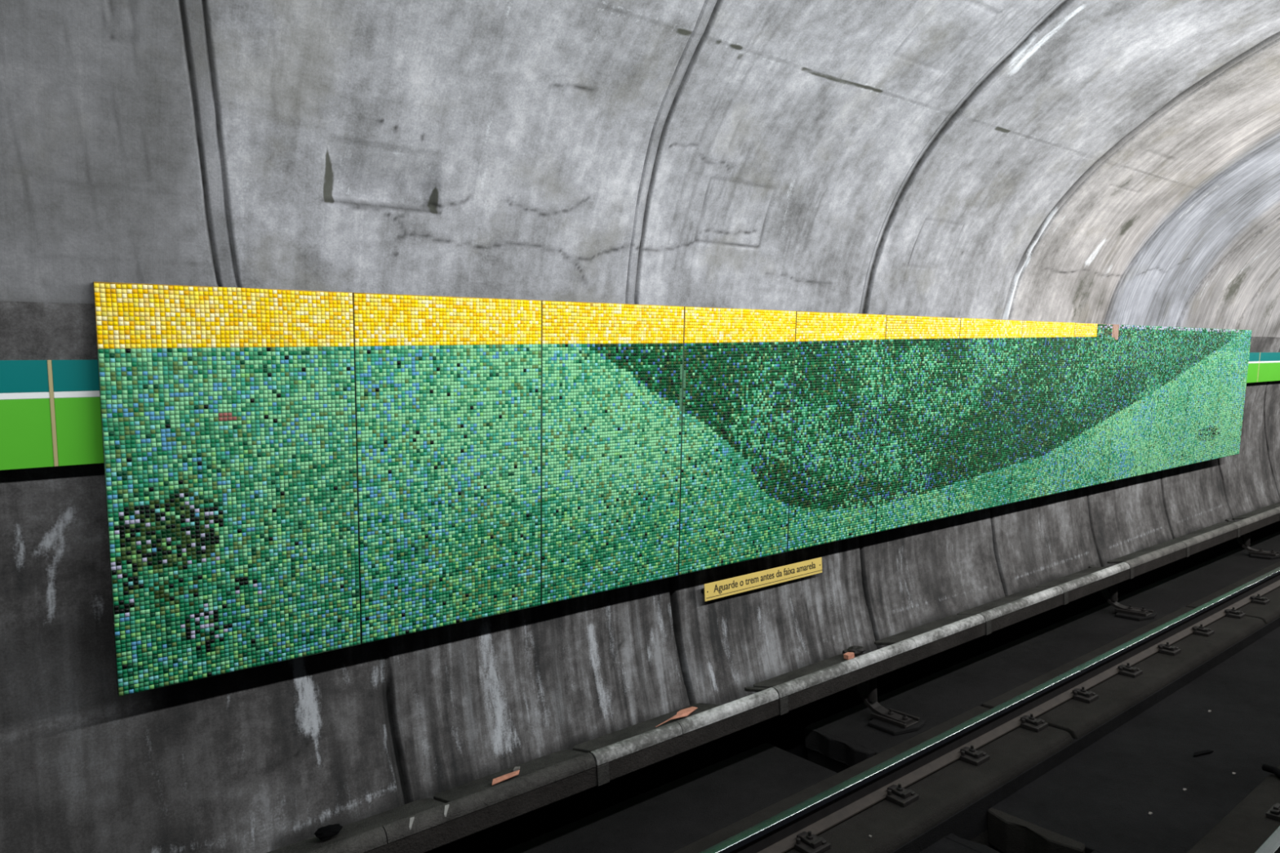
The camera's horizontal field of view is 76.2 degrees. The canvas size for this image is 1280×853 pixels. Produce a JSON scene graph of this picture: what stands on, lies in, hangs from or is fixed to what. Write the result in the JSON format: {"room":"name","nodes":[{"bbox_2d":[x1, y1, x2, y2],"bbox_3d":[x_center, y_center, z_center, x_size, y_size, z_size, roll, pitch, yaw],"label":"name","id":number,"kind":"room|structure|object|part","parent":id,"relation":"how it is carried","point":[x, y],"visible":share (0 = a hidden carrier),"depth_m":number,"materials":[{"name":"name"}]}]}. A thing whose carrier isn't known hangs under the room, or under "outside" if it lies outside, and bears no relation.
{"room":"metro station","nodes":[
{"label":"metro station","id":0,"kind":"room"},
{"bbox_2d":[0,0,1279,337],"bbox_3d":[14.265,-2.818,13.136,49.260,2.411,5.343,-4,2,-37],"label":"ceiling","id":1,"kind":"structure","parent":0,"point":[1099,162],"depth_m":4.74,"materials":[{"name":"concrete"}]},
{"bbox_2d":[0,301,1279,852],"bbox_3d":[12.762,0.017,15.390,49.260,3.463,0.648,-4,2,-37],"label":"wall","id":2,"kind":"structure","parent":0,"point":[260,759],"depth_m":4.70,"materials":[{"name":"concrete"}]},
{"bbox_2d":[0,360,58,470],"bbox_3d":[-3.285,-0.005,3.039,1.802,0.459,0.189,-4,2,-37],"label":"panel","id":3,"kind":"object","parent":2,"relation":"attached to","point":[28,430],"visible":1,"depth_m":3.47,"materials":[{"name":"green"}]},
{"bbox_2d":[51,360,103,466],"bbox_3d":[-2.417,-0.067,3.698,0.380,0.459,0.185,-4,2,-37],"label":"panel","id":4,"kind":"object","parent":2,"relation":"attached to","point":[76,386],"visible":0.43,"depth_m":3.58,"materials":[{"name":"green"}]},
{"bbox_2d":[93,281,1251,696],"bbox_3d":[3.285,-0.104,8.005,14.329,1.851,0.433,-4,2,-37],"label":"mural","id":5,"kind":"object","parent":2,"relation":"attached to","point":[290,474],"visible":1,"depth_m":4.87,"materials":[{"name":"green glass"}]},
{"bbox_3d":[-1.922,0.271,3.939,1.097,1.851,0.228,-4,2,-37],"label":"mosaic panel","id":6,"kind":"part","parent":5,"relation":"part of","materials":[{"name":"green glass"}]},
{"bbox_3d":[-1.044,0.208,4.604,1.098,1.851,0.227,-4,2,-37],"label":"mosaic panel","id":7,"kind":"part","parent":5,"relation":"part of","materials":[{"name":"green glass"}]},
{"bbox_3d":[-0.166,0.146,5.268,1.097,1.851,0.227,-4,2,-37],"label":"mosaic panel","id":8,"kind":"part","parent":5,"relation":"part of","materials":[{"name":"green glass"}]},
{"bbox_3d":[0.712,0.083,5.932,1.097,1.851,0.227,-4,2,-37],"label":"mosaic panel","id":9,"kind":"part","parent":5,"relation":"part of","materials":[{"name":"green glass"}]},
{"bbox_3d":[1.590,0.021,6.596,1.097,1.851,0.227,-4,2,-37],"label":"mosaic panel","id":10,"kind":"part","parent":5,"relation":"part of","materials":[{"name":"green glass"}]},
{"bbox_3d":[2.468,-0.042,7.260,1.097,1.851,0.227,-4,2,-37],"label":"mosaic panel","id":11,"kind":"part","parent":5,"relation":"part of","materials":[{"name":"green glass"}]},
{"bbox_3d":[3.346,-0.104,7.924,1.097,1.851,0.227,-4,2,-37],"label":"mosaic panel","id":12,"kind":"part","parent":5,"relation":"part of","materials":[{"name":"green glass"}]},
{"bbox_3d":[4.224,-0.167,8.588,1.097,1.851,0.227,-4,2,-37],"label":"mosaic panel","id":13,"kind":"part","parent":5,"relation":"part of","materials":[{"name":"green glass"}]},
{"bbox_3d":[5.102,-0.229,9.252,1.097,1.851,0.227,-4,2,-37],"label":"mosaic panel","id":14,"kind":"part","parent":5,"relation":"part of","materials":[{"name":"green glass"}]},
{"bbox_3d":[5.980,-0.291,9.916,1.097,1.851,0.227,-4,2,-37],"label":"mosaic panel","id":15,"kind":"part","parent":5,"relation":"part of","materials":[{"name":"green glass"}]},
{"bbox_3d":[6.859,-0.354,10.580,1.097,1.851,0.227,-4,2,-37],"label":"mosaic panel","id":16,"kind":"part","parent":5,"relation":"part of","materials":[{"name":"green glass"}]},
{"bbox_3d":[7.737,-0.416,11.244,1.097,1.851,0.227,-4,2,-37],"label":"mosaic panel","id":17,"kind":"part","parent":5,"relation":"part of","materials":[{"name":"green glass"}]},
{"bbox_3d":[8.615,-0.479,11.908,1.097,1.851,0.227,-4,2,-37],"label":"mosaic panel","id":18,"kind":"part","parent":5,"relation":"part of","materials":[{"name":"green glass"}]},
{"bbox_2d":[701,557,822,601],"bbox_3d":[0.966,1.196,6.493,1.313,0.130,0.128,-4,2,-37],"label":"warning sign","id":19,"kind":"object","parent":2,"relation":"attached to","point":[731,586],"visible":1,"depth_m":6.41,"materials":[{"name":"yellow"}]},
{"bbox_2d":[1246,352,1260,382],"bbox_3d":[9.168,-0.890,12.458,1.100,0.459,0.189,-4,2,-37],"label":"panel","id":20,"kind":"object","parent":2,"relation":"attached to","point":[1254,357],"visible":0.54,"depth_m":12.59,"materials":[{"name":"green"}]},
{"bbox_2d":[1257,352,1279,382],"bbox_3d":[10.323,-0.973,13.331,1.800,0.459,0.189,-4,2,-37],"label":"panel","id":21,"kind":"object","parent":2,"relation":"attached to","point":[1269,362],"visible":0.97,"depth_m":13.03,"materials":[{"name":"green"}]},
{"bbox_2d":[498,531,1279,852],"bbox_3d":[13.650,1.552,14.477,47.000,0.500,1.344,-4,2,-37],"label":"track bed","id":22,"kind":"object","parent":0,"point":[939,697],"depth_m":5.60,"materials":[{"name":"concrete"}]},
{"bbox_2d":[795,831,831,852],"bbox_3d":[0.901,2.183,4.311,0.150,0.086,0.146,-4,2,-37],"label":"fastener","id":23,"kind":"object","parent":22,"relation":"on","point":[806,842],"visible":1,"depth_m":4.29,"materials":[{"name":"metal"}]},
{"bbox_2d":[818,836,826,844],"bbox_3d":[0.962,2.184,4.310,0.028,0.017,0.040,-4,2,-37],"label":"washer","id":24,"kind":"object","parent":23,"relation":"in","point":[822,841],"depth_m":4.30,"materials":[{"name":"metal"}]},
{"bbox_2d":[804,725,875,766],"bbox_3d":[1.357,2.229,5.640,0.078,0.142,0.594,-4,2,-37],"label":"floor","id":25,"kind":"structure","parent":22,"relation":"attached to","point":[834,748],"depth_m":5.62,"materials":[{"name":"concrete"}]},
{"bbox_2d":[842,648,925,735],"bbox_3d":[1.740,1.907,5.940,0.330,0.456,0.593,-4,2,-37],"label":"bracket","id":26,"kind":"object","parent":22,"relation":"on","point":[892,722],"visible":0.85,"depth_m":5.85,"materials":[{"name":"metal"}]},
{"bbox_2d":[886,783,919,807],"bbox_3d":[1.526,2.138,4.784,0.150,0.086,0.146,-4,2,-37],"label":"fastener","id":27,"kind":"object","parent":22,"relation":"on","point":[899,795],"visible":1,"depth_m":4.75,"materials":[{"name":"metal"}]},
{"bbox_2d":[960,745,990,765],"bbox_3d":[2.139,2.095,5.247,0.150,0.086,0.146,-4,2,-37],"label":"fastener","id":28,"kind":"object","parent":22,"relation":"on","point":[970,755],"visible":1,"depth_m":5.22,"materials":[{"name":"metal"}]},
{"bbox_3d":[2.148,2.122,5.238,0.150,0.032,0.120,-4,2,-37],"label":"plate","id":29,"kind":"part","parent":28,"relation":"part of","materials":[{"name":"metal"}]},
{"bbox_2d":[1020,713,1048,732],"bbox_3d":[2.740,2.052,5.702,0.150,0.086,0.146,-4,2,-37],"label":"fastener","id":30,"kind":"object","parent":22,"relation":"on","point":[1029,722],"visible":1,"depth_m":5.67,"materials":[{"name":"metal"}]},
{"bbox_3d":[2.749,2.079,5.693,0.150,0.032,0.120,-4,2,-37],"label":"plate","id":31,"kind":"part","parent":30,"relation":"part of","materials":[{"name":"metal"}]},
{"bbox_2d":[1072,686,1098,702],"bbox_3d":[3.349,2.008,6.163,0.150,0.086,0.146,-4,2,-37],"label":"fastener","id":32,"kind":"object","parent":22,"relation":"on","point":[1082,695],"visible":1,"depth_m":6.13,"materials":[{"name":"metal"}]},
{"bbox_3d":[3.358,2.035,6.153,0.150,0.032,0.120,-4,2,-37],"label":"plate","id":33,"kind":"part","parent":32,"relation":"part of","materials":[{"name":"metal"}]},
{"bbox_2d":[1088,564,1156,621],"bbox_3d":[4.902,1.683,8.331,0.330,0.456,0.593,-4,2,-37],"label":"bracket","id":34,"kind":"object","parent":22,"relation":"on","point":[1129,612],"visible":0.9,"depth_m":8.25,"materials":[{"name":"metal"}]},
{"bbox_2d":[1117,662,1142,677],"bbox_3d":[3.971,1.964,6.633,0.150,0.086,0.146,-4,2,-37],"label":"fastener","id":35,"kind":"object","parent":22,"relation":"on","point":[1126,670],"visible":1,"depth_m":6.60,"materials":[{"name":"metal"}]},
{"bbox_3d":[3.980,1.991,6.623,0.150,0.032,0.120,-4,2,-37],"label":"plate","id":36,"kind":"part","parent":35,"relation":"part of","materials":[{"name":"metal"}]},
{"bbox_2d":[1157,641,1181,655],"bbox_3d":[4.596,1.920,7.105,0.150,0.086,0.146,-4,2,-37],"label":"fastener","id":37,"kind":"object","parent":22,"relation":"on","point":[1166,649],"visible":1,"depth_m":7.08,"materials":[{"name":"metal"}]},
{"bbox_3d":[4.605,1.947,7.096,0.150,0.032,0.120,-4,2,-37],"label":"plate","id":38,"kind":"part","parent":37,"relation":"part of","materials":[{"name":"metal"}]},
{"bbox_2d":[1191,623,1213,636],"bbox_3d":[5.209,1.876,7.569,0.150,0.086,0.146,-4,2,-37],"label":"fastener","id":39,"kind":"object","parent":22,"relation":"on","point":[1201,630],"visible":1,"depth_m":7.54,"materials":[{"name":"metal"}]},
{"bbox_3d":[5.218,1.903,7.560,0.150,0.032,0.120,-4,2,-37],"label":"plate","id":40,"kind":"part","parent":39,"relation":"part of","materials":[{"name":"metal"}]},
{"bbox_2d":[1224,607,1245,618],"bbox_3d":[5.870,1.829,8.069,0.150,0.086,0.146,-4,2,-37],"label":"fastener","id":41,"kind":"object","parent":22,"relation":"on","point":[1233,613],"visible":1,"depth_m":8.04,"materials":[{"name":"metal"}]},
{"bbox_3d":[5.879,1.856,8.059,0.150,0.032,0.120,-4,2,-37],"label":"plate","id":42,"kind":"part","parent":41,"relation":"part of","materials":[{"name":"metal"}]},
{"bbox_2d":[1225,518,1279,559],"bbox_3d":[8.023,1.461,10.691,0.330,0.456,0.593,-4,2,-37],"label":"bracket","id":43,"kind":"object","parent":22,"relation":"on","point":[1254,553],"visible":0.88,"depth_m":10.63,"materials":[{"name":"metal"}]},
{"bbox_2d":[1249,593,1270,604],"bbox_3d":[6.451,1.788,8.509,0.150,0.086,0.146,-4,2,-37],"label":"fastener","id":44,"kind":"object","parent":22,"relation":"on","point":[1258,599],"visible":1,"depth_m":8.48,"materials":[{"name":"metal"}]},
{"bbox_3d":[6.460,1.815,8.499,0.150,0.032,0.120,-4,2,-37],"label":"plate","id":45,"kind":"part","parent":44,"relation":"part of","materials":[{"name":"metal"}]},
{"bbox_2d":[919,835,978,852],"bbox_3d":[-0.840,2.727,1.409,8.050,0.354,2.060,-4,2,-37],"label":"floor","id":46,"kind":"structure","parent":0,"point":[944,845],"depth_m":4.51,"materials":[{"name":"concrete"}]},
{"bbox_2d":[945,832,999,852],"bbox_3d":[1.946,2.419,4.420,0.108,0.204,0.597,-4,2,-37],"label":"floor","id":47,"kind":"structure","parent":0,"point":[980,848],"depth_m":4.52,"materials":[{"name":"concrete"}]},
{"bbox_2d":[987,807,1084,852],"bbox_3d":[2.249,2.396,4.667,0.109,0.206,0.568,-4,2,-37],"label":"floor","id":48,"kind":"structure","parent":0,"point":[1009,833],"depth_m":4.71,"materials":[{"name":"concrete"}]},
{"bbox_2d":[889,616,1279,852],"bbox_3d":[13.834,1.581,14.236,47.000,0.440,0.720,-4,2,-37],"label":"floor","id":49,"kind":"structure","parent":0,"point":[971,821],"depth_m":5.33,"materials":[{"name":"concrete"}]},
{"bbox_2d":[989,626,1279,852],"bbox_3d":[18.052,1.384,15.697,38.500,0.354,2.060,-4,2,-37],"label":"slab","id":50,"kind":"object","parent":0,"point":[1102,797],"depth_m":5.30,"materials":[{"name":"concrete"}]},
{"bbox_2d":[1193,750,1213,756],"bbox_3d":[3.776,2.193,5.489,0.180,0.015,0.037,-3,2,-17],"label":"scrap","id":51,"kind":"object","parent":50,"relation":"on","point":[1204,752],"visible":1,"depth_m":5.48,"materials":[{"name":"black"}]},
{"bbox_2d":[1186,773,1279,852],"bbox_3d":[2.569,2.404,3.422,3.856,0.446,0.959,-4,2,-37],"label":"floor","id":52,"kind":"structure","parent":0,"point":[1246,827],"depth_m":4.34,"materials":[{"name":"concrete"}]},
{"bbox_2d":[1262,764,1279,777],"bbox_3d":[3.794,2.060,4.773,0.068,0.046,0.338,-3,2,-6],"label":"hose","id":53,"kind":"object","parent":52,"relation":"on","point":[1266,767],"visible":1,"depth_m":4.88,"materials":[{"name":"black rubber"}]},
{"bbox_2d":[1265,803,1279,821],"bbox_3d":[3.479,2.063,4.395,0.150,0.086,0.146,-4,2,-37],"label":"fastener","id":54,"kind":"object","parent":52,"relation":"on","point":[1273,813],"visible":1,"depth_m":4.39,"materials":[{"name":"metal"}]},
{"bbox_2d":[1270,808,1279,814],"bbox_3d":[3.418,2.070,4.396,0.028,0.017,0.040,-4,2,-37],"label":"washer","id":55,"kind":"object","parent":54,"relation":"in","point":[1273,811],"depth_m":4.39,"materials":[{"name":"metal"}]},
{"bbox_3d":[14.094,1.861,13.919,47.000,0.120,4.600,-4,2,-37],"label":"floor","id":56,"kind":"structure","parent":0,"visible":0},
{"bbox_2d":[424,520,1279,852],"bbox_3d":[13.170,1.447,15.101,46.800,0.610,0.200,-4,2,-37],"label":"trough","id":57,"kind":"object","parent":56,"relation":"on","point":[786,731],"visible":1,"depth_m":5.75,"materials":[{"name":"black concrete"}]},
{"bbox_3d":[13.355,0.933,14.808,46.800,0.100,0.080,-4,2,-37],"label":"rail","id":58,"kind":"object","parent":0,"visible":0},
{"bbox_2d":[266,749,596,852],"bbox_3d":[-0.963,1.874,3.963,1.628,0.173,0.289,-4,2,-37],"label":"segment","id":59,"kind":"object","parent":58,"relation":"on","point":[424,825],"visible":0.99,"depth_m":3.93,"materials":[{"name":"grey concrete"}]},
{"bbox_2d":[314,823,342,839],"bbox_3d":[-1.396,1.814,3.663,0.125,0.048,0.087,-4,2,-37],"label":"rag","id":60,"kind":"object","parent":59,"relation":"on","point":[324,833],"visible":1,"depth_m":3.64,"materials":[{"name":"black fabric"}]},
{"bbox_2d":[492,769,519,785],"bbox_3d":[-0.677,1.769,4.121,0.175,0.012,0.050,-4,2,-37],"label":"paper scrap","id":61,"kind":"object","parent":59,"relation":"on","point":[500,779],"visible":1,"depth_m":4.11,"materials":[{"name":"orange paper"}]},
{"bbox_2d":[513,766,519,771],"bbox_3d":[-0.643,1.785,4.260,0.025,0.013,0.039,-2,2,8],"label":"pebble","id":62,"kind":"object","parent":59,"relation":"on","point":[516,768],"visible":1,"depth_m":4.25,"materials":[{"name":"grey stone"}]},
{"bbox_2d":[573,686,779,786],"bbox_3d":[0.243,1.791,4.876,1.398,0.167,0.291,-4,2,-37],"label":"segment","id":63,"kind":"object","parent":58,"relation":"on","point":[624,751],"visible":0.96,"depth_m":4.71,"materials":[{"name":"concrete"}]},
{"bbox_2d":[655,706,697,727],"bbox_3d":[0.221,1.702,4.793,0.070,0.018,0.347,-1,2,38],"label":"paper scrap","id":64,"kind":"object","parent":63,"relation":"on","point":[686,712],"visible":1,"depth_m":4.82,"materials":[{"name":"orange paper"}]},
{"bbox_2d":[753,613,985,715],"bbox_3d":[1.762,1.683,6.029,2.418,0.167,0.298,-4,2,-37],"label":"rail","id":65,"kind":"object","parent":58,"relation":"on","point":[803,686],"visible":0.96,"depth_m":5.79,"materials":[{"name":"concrete"}]},
{"bbox_2d":[843,652,854,659],"bbox_3d":[1.474,1.610,5.741,0.080,0.034,0.050,-4,2,-37],"label":"pebble","id":66,"kind":"object","parent":65,"relation":"on","point":[848,655],"visible":1,"depth_m":5.72,"materials":[{"name":"orange stone"}]},
{"bbox_2d":[847,645,866,655],"bbox_3d":[1.551,1.602,5.847,0.157,0.060,0.106,-4,2,-37],"label":"rag","id":67,"kind":"object","parent":65,"relation":"on","point":[857,650],"visible":0.84,"depth_m":5.81,"materials":[{"name":"fabric"}]},
{"bbox_2d":[956,586,1063,635],"bbox_3d":[3.250,1.577,7.149,1.308,0.167,0.288,-4,2,-37],"label":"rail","id":68,"kind":"object","parent":58,"relation":"on","point":[998,614],"visible":0.96,"depth_m":7.04,"materials":[{"name":"concrete"}]},
{"bbox_2d":[1035,562,1129,604],"bbox_3d":[4.327,1.501,7.959,1.388,0.167,0.281,-4,2,-37],"label":"rail","id":69,"kind":"object","parent":58,"relation":"on","point":[1081,584],"visible":0.96,"depth_m":7.83,"materials":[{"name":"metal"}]},
{"bbox_2d":[1106,542,1186,578],"bbox_3d":[5.457,1.420,8.816,1.448,0.167,0.285,-4,2,-37],"label":"curb","id":70,"kind":"object","parent":58,"relation":"on","point":[1148,559],"visible":0.99,"depth_m":8.71,"materials":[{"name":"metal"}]},
{"bbox_2d":[1160,523,1237,556],"bbox_3d":[6.670,1.334,9.735,1.598,0.167,0.288,-4,2,-37],"label":"curb","id":71,"kind":"object","parent":58,"relation":"on","point":[1201,540],"visible":0.97,"depth_m":9.62,"materials":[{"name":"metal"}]},
{"bbox_2d":[1212,508,1279,537],"bbox_3d":[7.943,1.243,10.701,1.598,0.167,0.294,-4,2,-37],"label":"curb","id":72,"kind":"object","parent":58,"relation":"on","point":[1252,521],"visible":0.95,"depth_m":10.62,"materials":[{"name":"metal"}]},
{"bbox_2d":[1257,502,1279,520],"bbox_3d":[9.258,1.150,11.693,1.698,0.167,0.290,-4,2,-37],"label":"rail","id":73,"kind":"object","parent":58,"relation":"on","point":[1277,505],"visible":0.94,"depth_m":11.35,"materials":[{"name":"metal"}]},
{"bbox_3d":[25.503,0.695,23.049,17.656,0.446,0.719,-4,2,-37],"label":"floor","id":74,"kind":"structure","parent":0,"visible":0},
{"bbox_2d":[698,566,1279,852],"bbox_3d":[13.816,1.216,14.225,46.800,0.148,0.136,-4,2,-37],"label":"rail","id":75,"kind":"object","parent":74,"relation":"on","point":[778,833],"visible":1,"depth_m":5.34,"materials":[{"name":"grey metal"}]},
{"bbox_3d":[26.840,0.678,21.778,17.656,0.446,0.959,-4,2,-37],"label":"floor","id":76,"kind":"structure","parent":0,"visible":0},
{"bbox_2d":[1254,825,1279,852],"bbox_3d":[14.858,1.216,12.848,46.800,0.148,0.136,-4,2,-37],"label":"rail","id":77,"kind":"object","parent":76,"relation":"on","point":[1272,845],"visible":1,"depth_m":3.88,"materials":[{"name":"silver metal"}]}
]}

